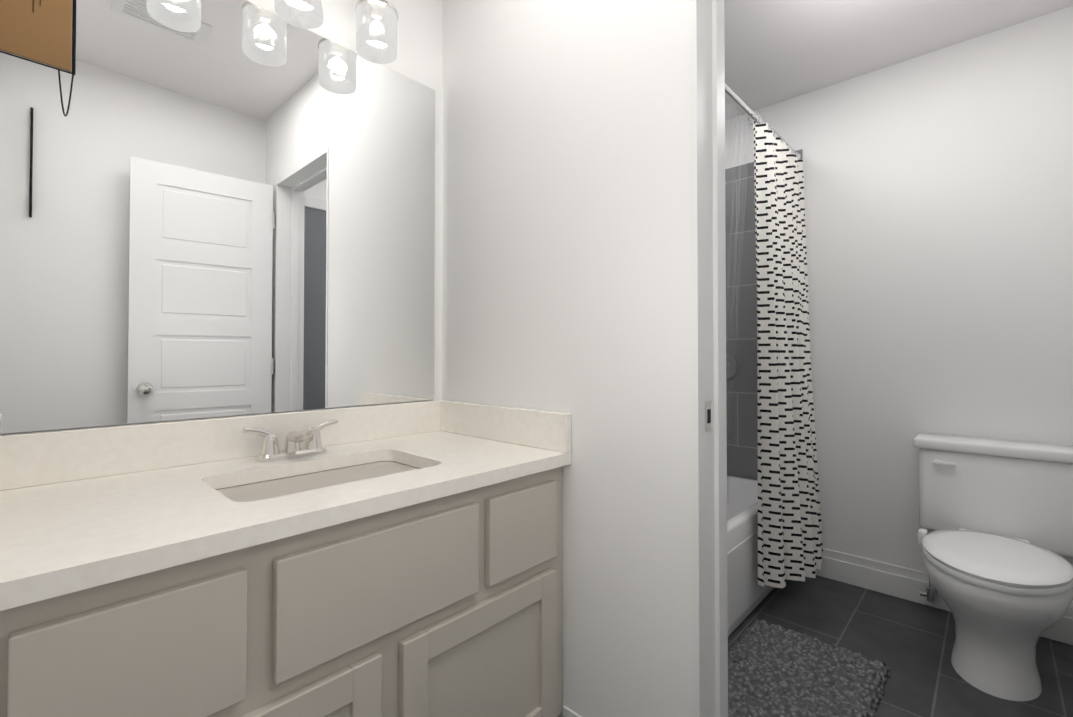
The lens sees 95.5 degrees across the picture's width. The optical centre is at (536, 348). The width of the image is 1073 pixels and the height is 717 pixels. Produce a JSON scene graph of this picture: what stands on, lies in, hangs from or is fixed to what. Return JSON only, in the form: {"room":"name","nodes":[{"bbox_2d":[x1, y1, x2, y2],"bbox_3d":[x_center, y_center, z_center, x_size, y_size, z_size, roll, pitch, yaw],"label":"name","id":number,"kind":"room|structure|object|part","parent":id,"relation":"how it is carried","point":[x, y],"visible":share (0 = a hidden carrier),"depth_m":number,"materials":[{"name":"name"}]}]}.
{"room":"bathroom","nodes":[
{"label":"bathroom","id":0,"kind":"room"},
{"bbox_2d":[0,0,1072,716],"bbox_3d":[0.541,-0.106,1.366,2.210,2.465,3.082,-1,-1,43],"label":"wall","id":1,"kind":"structure","parent":0,"point":[938,190],"depth_m":1.55,"materials":[{"name":"white paint"}]},
{"bbox_2d":[0,0,434,433],"bbox_3d":[-0.679,-0.351,1.252,0.005,1.027,0.996,-1,-1,43],"label":"mirror","id":2,"kind":"object","parent":1,"relation":"attached to","point":[213,208],"visible":1,"depth_m":1.14,"materials":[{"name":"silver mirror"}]},
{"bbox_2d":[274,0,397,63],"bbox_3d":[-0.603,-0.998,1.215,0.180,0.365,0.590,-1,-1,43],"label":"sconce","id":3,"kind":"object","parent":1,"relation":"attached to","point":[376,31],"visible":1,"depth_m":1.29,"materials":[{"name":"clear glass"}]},
{"bbox_2d":[563,705,581,716],"bbox_3d":[0.201,1.021,1.130,0.370,0.205,0.014,-1,-1,43],"label":"baseboard","id":4,"kind":"structure","parent":1,"relation":"attached to","point":[567,712],"depth_m":1.24,"materials":[{"name":"white"}]},
{"bbox_2d":[690,0,727,716],"bbox_3d":[0.618,0.088,0.859,0.656,2.064,0.148,-1,-1,43],"label":"door frame","id":5,"kind":"structure","parent":1,"relation":"attached to","point":[709,448],"depth_m":1.06,"materials":[{"name":"white wood"}]},
{"bbox_2d":[705,401,711,431],"bbox_3d":[0.372,0.145,1.054,0.001,0.065,0.030,-1,-1,43],"label":"strike plate","id":6,"kind":"object","parent":5,"relation":"attached to","point":[708,405],"visible":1,"depth_m":1.05,"materials":[{"name":"silver metal"}]},
{"bbox_3d":[0.373,0.146,1.053,0.001,0.030,0.016,-1,-1,43],"label":"door jamb strike hole","id":7,"kind":"part","parent":5,"relation":"part of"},
{"bbox_2d":[725,149,802,479],"bbox_3d":[1.088,-0.144,2.797,0.805,1.780,0.004,-1,-1,43],"label":"wall tile","id":8,"kind":"structure","parent":1,"relation":"attached to","point":[742,439],"depth_m":2.71,"materials":[{"name":"grey tile"}]},
{"bbox_2d":[725,181,737,450],"bbox_3d":[0.983,-0.187,2.711,0.170,1.575,0.263,-1,-1,43],"label":"shower fixture","id":9,"kind":"object","parent":8,"relation":"attached to","point":[730,363],"depth_m":2.77,"materials":[{"name":"silver metal"}]},
{"bbox_2d":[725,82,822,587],"bbox_3d":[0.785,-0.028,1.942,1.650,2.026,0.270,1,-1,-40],"label":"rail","id":10,"kind":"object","parent":8,"relation":"attached to","point":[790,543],"visible":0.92,"depth_m":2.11,"materials":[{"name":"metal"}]},
{"bbox_2d":[753,121,822,587],"bbox_3d":[1.188,0.007,2.236,0.188,1.963,0.645,-1,-1,43],"label":"shower curtain","id":11,"kind":"object","parent":10,"relation":"hanging from","point":[790,542],"depth_m":2.11,"materials":[{"name":"fabric"}]},
{"bbox_2d":[815,548,1072,644],"bbox_3d":[1.784,1.067,2.123,1.207,0.140,0.014,-1,-1,43],"label":"baseboard","id":12,"kind":"structure","parent":1,"relation":"attached to","point":[892,580],"depth_m":2.26,"materials":[{"name":"white"}]},
{"bbox_2d":[724,0,1072,119],"bbox_3d":[0.541,-1.368,1.383,2.210,0.060,3.082,-1,-1,43],"label":"ceiling","id":13,"kind":"structure","parent":0,"point":[777,51],"depth_m":2.06,"materials":[{"name":"white paint"}]},
{"bbox_2d":[728,575,1072,716],"bbox_3d":[0.541,1.157,1.349,2.210,0.060,3.082,-1,-1,43],"label":"floor","id":14,"kind":"structure","parent":0,"point":[910,644],"depth_m":1.86,"materials":[{"name":"tile"}]},
{"bbox_2d":[0,400,570,716],"bbox_3d":[-0.466,0.643,1.061,0.558,0.960,1.031,-1,-1,43],"label":"bathroom vanity","id":15,"kind":"object","parent":14,"relation":"on","point":[397,560],"visible":1,"depth_m":0.88,"materials":[{"name":"beige wood"}]},
{"bbox_2d":[0,400,570,610],"bbox_3d":[-0.466,0.228,1.066,0.558,0.130,1.031,-1,-1,43],"label":"countertop","id":16,"kind":"structure","parent":15,"relation":"on","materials":[{"name":"beige stone"}]},
{"bbox_2d":[243,419,337,461],"bbox_3d":[-0.572,0.222,1.175,0.138,0.083,0.221,-1,-1,43],"label":"faucet","id":17,"kind":"object","parent":16,"relation":"on","point":[313,451],"depth_m":1.18,"materials":[{"name":"silver metal"}]},
{"bbox_2d":[727,475,774,636],"bbox_3d":[0.504,0.923,2.190,0.756,0.430,1.652,-1,-1,43],"label":"bathtub","id":18,"kind":"object","parent":14,"relation":"on","point":[747,594],"visible":0.06,"depth_m":2.05,"materials":[{"name":"white ceramic"}]},
{"bbox_2d":[728,618,891,716],"bbox_3d":[0.825,1.111,1.602,0.472,0.037,0.762,-1,-1,43],"label":"rug","id":19,"kind":"object","parent":14,"relation":"on","point":[775,670],"visible":0.88,"depth_m":1.64,"materials":[{"name":"grey fabric"}]},
{"bbox_2d":[913,432,1072,700],"bbox_3d":[1.639,0.748,1.751,0.480,0.768,0.732,-1,-1,43],"label":"toilet","id":20,"kind":"object","parent":14,"relation":"on","point":[996,519],"visible":1,"depth_m":1.73,"materials":[{"name":"white ceramic"}]},
{"bbox_3d":[1.811,0.558,1.938,0.480,0.383,0.221,-1,-1,43],"label":"tank","id":21,"kind":"part","parent":20,"relation":"part of","materials":[{"name":"white ceramic"}]},
{"bbox_3d":[1.554,0.724,1.676,0.407,0.071,0.508,-1,-1,43],"label":"seat","id":22,"kind":"part","parent":20,"relation":"part of","materials":[{"name":"white plastic"}]}
]}

